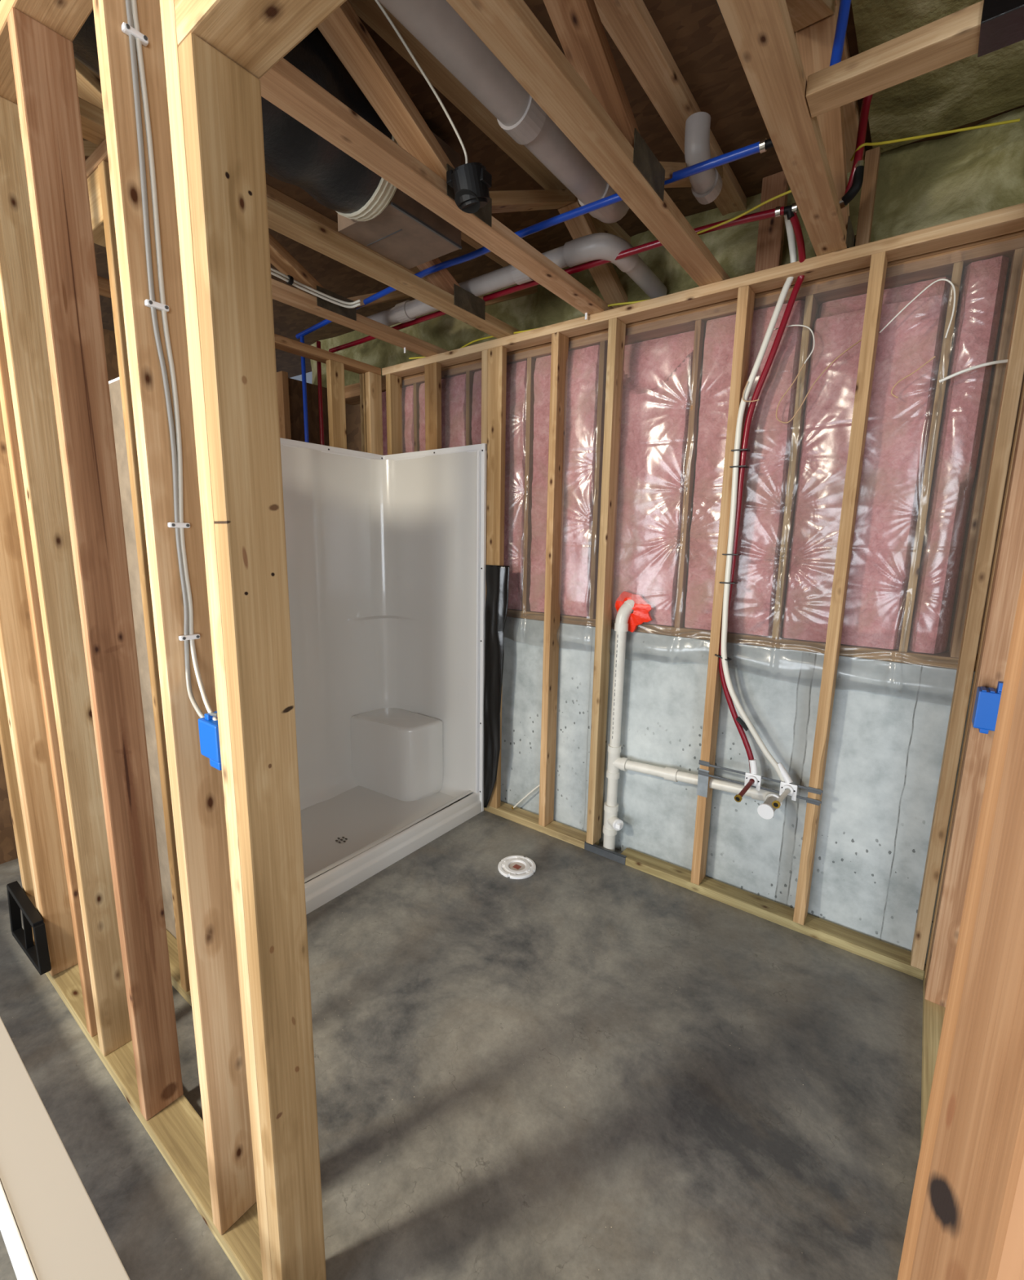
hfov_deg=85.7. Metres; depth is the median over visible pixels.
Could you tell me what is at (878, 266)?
stud
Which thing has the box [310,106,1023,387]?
insulation
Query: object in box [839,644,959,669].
plate
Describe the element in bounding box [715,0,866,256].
truss
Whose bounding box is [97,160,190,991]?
stud
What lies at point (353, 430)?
wall
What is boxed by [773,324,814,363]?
loose wire
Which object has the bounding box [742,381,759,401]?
wire
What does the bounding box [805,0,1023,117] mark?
wood beam
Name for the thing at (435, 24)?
drain pipe
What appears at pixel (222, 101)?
stud
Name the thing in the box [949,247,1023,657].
stud
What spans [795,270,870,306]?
plate
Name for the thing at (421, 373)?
plate
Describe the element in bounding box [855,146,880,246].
board
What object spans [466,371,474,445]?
stud
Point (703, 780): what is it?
plate
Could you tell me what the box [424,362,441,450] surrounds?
stud
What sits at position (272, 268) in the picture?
cable
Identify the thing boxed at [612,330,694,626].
insulation batt
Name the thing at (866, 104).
water line
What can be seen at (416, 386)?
stud
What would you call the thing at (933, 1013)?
plate
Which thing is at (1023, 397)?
stud
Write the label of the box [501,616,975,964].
wall
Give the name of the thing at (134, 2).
cable
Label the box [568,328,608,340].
plate
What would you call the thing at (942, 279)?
loose wire
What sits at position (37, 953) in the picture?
bracket
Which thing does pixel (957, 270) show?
stud
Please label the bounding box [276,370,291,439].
stud
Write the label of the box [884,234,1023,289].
plate
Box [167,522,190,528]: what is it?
cable staple
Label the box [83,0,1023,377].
subfloor
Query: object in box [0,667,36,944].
stud
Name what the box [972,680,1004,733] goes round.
electrical box
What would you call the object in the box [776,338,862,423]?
loose wire
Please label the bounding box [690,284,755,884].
stud
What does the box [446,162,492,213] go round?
can
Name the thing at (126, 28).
cable staple
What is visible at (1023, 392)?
stud
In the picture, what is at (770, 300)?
plate
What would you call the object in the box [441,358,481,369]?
plate
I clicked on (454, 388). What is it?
insulation batt
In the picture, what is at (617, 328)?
stud
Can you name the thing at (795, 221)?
pipe
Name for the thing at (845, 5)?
water line
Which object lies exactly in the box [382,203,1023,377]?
plate
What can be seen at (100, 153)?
plate
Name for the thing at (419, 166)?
truss
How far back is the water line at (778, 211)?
2.05 m
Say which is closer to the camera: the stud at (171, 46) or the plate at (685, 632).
the stud at (171, 46)
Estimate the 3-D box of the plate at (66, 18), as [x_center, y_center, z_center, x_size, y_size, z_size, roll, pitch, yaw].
[-0.516,-1.104,0.761,3.100,0.038,0.089,8,13,36]
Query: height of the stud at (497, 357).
2.395 m
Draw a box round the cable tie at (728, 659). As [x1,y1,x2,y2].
[714,653,732,661]
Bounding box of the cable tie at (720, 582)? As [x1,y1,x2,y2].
[720,582,737,583]
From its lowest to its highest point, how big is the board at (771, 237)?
0.365 m
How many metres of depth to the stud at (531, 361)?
2.81 m
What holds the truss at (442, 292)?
attached to the subfloor
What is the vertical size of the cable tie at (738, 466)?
0.005 m
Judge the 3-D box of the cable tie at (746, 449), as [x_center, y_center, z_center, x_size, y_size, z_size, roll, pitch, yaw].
[0.867,-0.718,2.094,0.060,0.005,0.040,8,13,36]
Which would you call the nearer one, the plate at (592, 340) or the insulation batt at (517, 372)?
the plate at (592, 340)
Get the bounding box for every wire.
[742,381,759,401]
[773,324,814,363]
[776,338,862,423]
[880,278,955,337]
[891,355,935,398]
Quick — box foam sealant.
[614,591,653,632]
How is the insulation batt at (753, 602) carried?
on the plate at (782, 642)
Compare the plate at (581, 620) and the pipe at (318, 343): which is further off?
the pipe at (318, 343)
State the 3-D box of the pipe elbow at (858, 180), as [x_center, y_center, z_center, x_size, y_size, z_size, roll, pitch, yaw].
[1.030,-1.379,1.675,0.031,0.097,0.065,-3,11,-23]
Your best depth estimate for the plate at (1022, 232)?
1.73 m
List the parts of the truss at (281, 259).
truss plate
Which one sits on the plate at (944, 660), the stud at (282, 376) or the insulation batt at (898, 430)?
the insulation batt at (898, 430)
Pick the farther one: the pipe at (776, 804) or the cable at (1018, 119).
the pipe at (776, 804)
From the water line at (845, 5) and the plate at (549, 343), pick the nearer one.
the water line at (845, 5)
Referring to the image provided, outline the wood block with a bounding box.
[87,168,106,247]
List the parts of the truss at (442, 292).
truss plate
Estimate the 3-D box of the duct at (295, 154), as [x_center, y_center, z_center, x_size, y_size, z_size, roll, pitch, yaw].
[-1.099,-1.363,0.826,0.382,0.399,2.236,8,13,36]
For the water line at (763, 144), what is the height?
0.033 m
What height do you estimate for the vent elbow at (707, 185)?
0.162 m
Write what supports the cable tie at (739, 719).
attached to the pipe at (795, 221)
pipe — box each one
[300,336,309,442]
[316,341,324,444]
[366,232,666,326]
[377,0,629,223]
[603,599,782,851]
[719,212,806,769]
[720,213,797,782]
[734,778,755,802]
[772,788,791,808]
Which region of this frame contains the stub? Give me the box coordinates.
[511,785,539,808]
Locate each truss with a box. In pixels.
[74,57,537,338]
[83,140,448,356]
[259,0,631,315]
[446,0,746,286]
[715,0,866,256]
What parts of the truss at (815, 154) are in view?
truss plate, truss plate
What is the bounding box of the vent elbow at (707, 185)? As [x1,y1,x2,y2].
[684,111,722,204]
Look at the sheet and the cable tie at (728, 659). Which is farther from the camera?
the sheet
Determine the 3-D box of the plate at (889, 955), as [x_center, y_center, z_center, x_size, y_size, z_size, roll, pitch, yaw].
[1.010,1.112,2.333,1.180,0.038,0.089,8,13,36]
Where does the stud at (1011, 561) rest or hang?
on the plate at (933, 1013)
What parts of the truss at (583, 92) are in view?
truss plate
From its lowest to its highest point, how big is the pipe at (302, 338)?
2.560 m
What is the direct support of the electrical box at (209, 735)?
attached to the stud at (171, 46)
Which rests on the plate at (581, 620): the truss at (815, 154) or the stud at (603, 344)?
the stud at (603, 344)
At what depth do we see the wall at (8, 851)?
3.40 m
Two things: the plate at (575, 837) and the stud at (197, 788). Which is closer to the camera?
the stud at (197, 788)
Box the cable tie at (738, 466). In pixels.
[729,465,749,468]
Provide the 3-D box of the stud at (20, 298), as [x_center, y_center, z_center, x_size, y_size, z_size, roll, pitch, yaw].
[-1.133,0.005,1.413,0.038,2.395,0.089,8,13,36]
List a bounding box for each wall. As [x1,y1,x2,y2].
[0,328,329,864]
[345,267,1023,654]
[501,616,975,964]
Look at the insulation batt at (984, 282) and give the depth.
1.80 m
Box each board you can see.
[0,1016,130,1279]
[755,170,789,271]
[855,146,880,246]
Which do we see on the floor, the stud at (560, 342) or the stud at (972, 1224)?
the stud at (972, 1224)
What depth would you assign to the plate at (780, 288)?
2.06 m
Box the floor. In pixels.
[0,800,926,1279]
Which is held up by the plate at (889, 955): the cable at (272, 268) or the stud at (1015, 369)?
the stud at (1015, 369)
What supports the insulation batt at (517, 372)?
on the plate at (511, 612)
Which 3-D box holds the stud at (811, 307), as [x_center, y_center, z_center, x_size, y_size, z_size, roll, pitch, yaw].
[1.100,-0.632,2.149,0.025,1.252,0.140,8,13,36]
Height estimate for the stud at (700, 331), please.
1.252 m
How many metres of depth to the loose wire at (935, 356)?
1.80 m
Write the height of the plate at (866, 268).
0.038 m
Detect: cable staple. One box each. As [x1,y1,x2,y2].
[121,22,148,46]
[144,299,168,311]
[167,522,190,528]
[178,633,199,640]
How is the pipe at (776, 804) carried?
attached to the rail
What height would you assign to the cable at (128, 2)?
1.249 m
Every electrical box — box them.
[198,711,222,770]
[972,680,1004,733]
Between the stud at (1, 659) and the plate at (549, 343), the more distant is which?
the plate at (549, 343)
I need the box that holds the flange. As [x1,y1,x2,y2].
[497,855,536,879]
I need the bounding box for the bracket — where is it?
[6,880,51,975]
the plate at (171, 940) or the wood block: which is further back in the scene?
the plate at (171, 940)
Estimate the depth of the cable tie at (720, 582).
2.17 m
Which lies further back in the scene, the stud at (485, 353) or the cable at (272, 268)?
the stud at (485, 353)
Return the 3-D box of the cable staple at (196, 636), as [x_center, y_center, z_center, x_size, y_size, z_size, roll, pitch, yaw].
[-0.570,-0.005,0.977,0.014,0.009,0.033,8,13,36]
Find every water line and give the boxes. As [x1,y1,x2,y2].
[295,137,773,338]
[328,202,798,352]
[830,0,851,66]
[844,93,873,194]
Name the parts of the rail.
stub bracket, bracket plate, stub bracket, bracket plate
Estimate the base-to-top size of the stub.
0.212 m
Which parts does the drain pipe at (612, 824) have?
cleanout arm, tee arm, trap arm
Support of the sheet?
hanging from the shower
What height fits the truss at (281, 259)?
0.366 m
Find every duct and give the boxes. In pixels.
[0,0,399,221]
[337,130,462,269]
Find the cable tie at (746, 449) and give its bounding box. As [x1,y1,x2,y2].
[731,448,750,452]
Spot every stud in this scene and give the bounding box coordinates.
[0,96,132,1056]
[0,309,97,1036]
[0,400,78,976]
[0,648,39,913]
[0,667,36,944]
[7,7,183,1120]
[93,0,257,1235]
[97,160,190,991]
[160,0,272,1279]
[177,32,326,1279]
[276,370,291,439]
[326,359,346,448]
[359,373,367,452]
[364,371,383,455]
[386,373,403,454]
[413,382,420,451]
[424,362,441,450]
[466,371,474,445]
[481,349,488,590]
[485,346,506,808]
[522,357,536,611]
[538,332,568,826]
[586,317,626,844]
[589,341,608,618]
[675,319,706,627]
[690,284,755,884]
[772,294,819,638]
[793,251,887,924]
[897,567,1023,1279]
[898,261,964,652]
[910,657,1023,1279]
[911,256,1023,970]
[924,382,1023,977]
[924,396,1023,989]
[924,404,1023,1007]
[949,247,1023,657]
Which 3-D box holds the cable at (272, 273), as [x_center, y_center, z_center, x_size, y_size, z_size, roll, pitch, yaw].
[-1.135,-1.370,1.863,0.081,0.045,1.426,9,13,39]
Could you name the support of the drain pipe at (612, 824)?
on the floor
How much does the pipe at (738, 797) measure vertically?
0.050 m
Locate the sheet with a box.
[484,564,509,807]
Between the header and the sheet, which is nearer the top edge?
the header
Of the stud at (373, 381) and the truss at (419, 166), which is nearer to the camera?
the truss at (419, 166)
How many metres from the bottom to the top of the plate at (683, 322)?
0.038 m
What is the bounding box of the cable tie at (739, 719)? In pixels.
[736,716,748,731]
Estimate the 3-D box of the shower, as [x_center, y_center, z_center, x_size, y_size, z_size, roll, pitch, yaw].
[-0.914,0.043,2.587,0.787,1.990,1.526,8,13,36]
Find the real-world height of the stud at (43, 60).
2.395 m
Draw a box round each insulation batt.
[382,385,414,455]
[418,373,466,451]
[471,360,527,609]
[528,344,599,617]
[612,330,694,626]
[684,300,805,635]
[781,276,951,648]
[908,255,1009,653]
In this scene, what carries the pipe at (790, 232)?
attached to the rail
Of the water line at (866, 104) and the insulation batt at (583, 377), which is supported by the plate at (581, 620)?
the insulation batt at (583, 377)
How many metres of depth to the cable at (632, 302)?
2.61 m
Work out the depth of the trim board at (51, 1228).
1.06 m
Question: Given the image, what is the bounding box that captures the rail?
[697,759,822,805]
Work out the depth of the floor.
1.55 m
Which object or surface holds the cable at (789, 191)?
on the water line at (778, 211)
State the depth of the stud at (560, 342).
2.68 m
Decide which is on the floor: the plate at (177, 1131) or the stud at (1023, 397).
the plate at (177, 1131)
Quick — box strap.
[584,841,626,865]
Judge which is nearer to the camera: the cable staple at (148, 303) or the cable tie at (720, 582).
the cable staple at (148, 303)
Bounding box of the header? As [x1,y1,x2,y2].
[174,0,346,79]
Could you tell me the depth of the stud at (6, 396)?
1.45 m
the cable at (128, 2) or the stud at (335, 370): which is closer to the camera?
the cable at (128, 2)
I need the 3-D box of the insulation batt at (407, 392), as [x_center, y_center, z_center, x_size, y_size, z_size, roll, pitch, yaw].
[-0.713,-0.898,3.471,0.422,1.246,0.150,8,13,36]
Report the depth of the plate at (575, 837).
2.93 m
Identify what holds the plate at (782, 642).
on the wall at (890, 721)
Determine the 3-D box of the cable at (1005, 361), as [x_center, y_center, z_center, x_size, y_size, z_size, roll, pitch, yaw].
[1.427,-0.828,1.694,0.184,0.044,0.039,8,13,36]
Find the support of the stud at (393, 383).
on the plate
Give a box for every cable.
[125,0,204,718]
[131,0,217,720]
[271,267,360,305]
[271,271,360,308]
[374,0,467,164]
[408,298,650,359]
[697,190,791,234]
[850,118,1020,160]
[939,359,1008,382]
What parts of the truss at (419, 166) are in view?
truss plate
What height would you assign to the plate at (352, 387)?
0.038 m
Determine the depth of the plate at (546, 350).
2.70 m
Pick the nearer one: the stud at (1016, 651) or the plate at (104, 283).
the stud at (1016, 651)
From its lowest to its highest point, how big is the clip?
0.032 m
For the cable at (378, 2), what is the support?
hanging from the subfloor
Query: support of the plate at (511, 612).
on the wall at (890, 721)
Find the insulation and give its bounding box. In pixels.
[851,0,1023,152]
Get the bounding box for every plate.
[0,0,93,104]
[45,964,262,1279]
[85,137,108,178]
[97,275,111,298]
[166,929,191,1006]
[274,333,381,375]
[345,382,359,391]
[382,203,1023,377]
[401,372,424,378]
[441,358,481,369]
[441,360,481,378]
[484,801,599,848]
[506,342,551,354]
[506,344,551,364]
[506,608,544,620]
[560,613,595,626]
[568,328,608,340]
[568,331,608,351]
[621,847,924,980]
[625,300,737,345]
[626,297,737,326]
[635,622,711,639]
[697,768,709,797]
[727,631,826,653]
[754,290,781,310]
[755,287,782,296]
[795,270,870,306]
[801,266,870,285]
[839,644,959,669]
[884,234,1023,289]
[887,230,1023,266]
[920,975,946,1146]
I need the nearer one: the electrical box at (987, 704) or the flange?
the electrical box at (987, 704)
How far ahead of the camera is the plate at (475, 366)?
2.97 m
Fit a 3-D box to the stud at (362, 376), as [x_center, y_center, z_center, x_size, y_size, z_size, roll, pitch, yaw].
[-0.851,-0.343,3.389,0.038,2.395,0.088,8,13,36]
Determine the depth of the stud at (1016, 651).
0.19 m
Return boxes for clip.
[286,275,293,284]
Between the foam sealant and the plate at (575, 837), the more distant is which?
the plate at (575, 837)
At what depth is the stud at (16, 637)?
1.74 m
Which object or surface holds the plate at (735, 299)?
on the plate at (1009, 220)
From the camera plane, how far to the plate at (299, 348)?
2.87 m
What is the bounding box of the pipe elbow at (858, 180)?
[839,160,865,208]
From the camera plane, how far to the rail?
2.18 m
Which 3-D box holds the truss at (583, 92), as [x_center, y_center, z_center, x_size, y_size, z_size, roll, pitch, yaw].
[-0.930,-1.150,-0.173,0.094,0.366,6.400,8,13,36]
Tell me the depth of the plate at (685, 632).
2.45 m
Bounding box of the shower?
[108,377,487,939]
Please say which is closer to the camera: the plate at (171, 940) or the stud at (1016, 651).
the stud at (1016, 651)

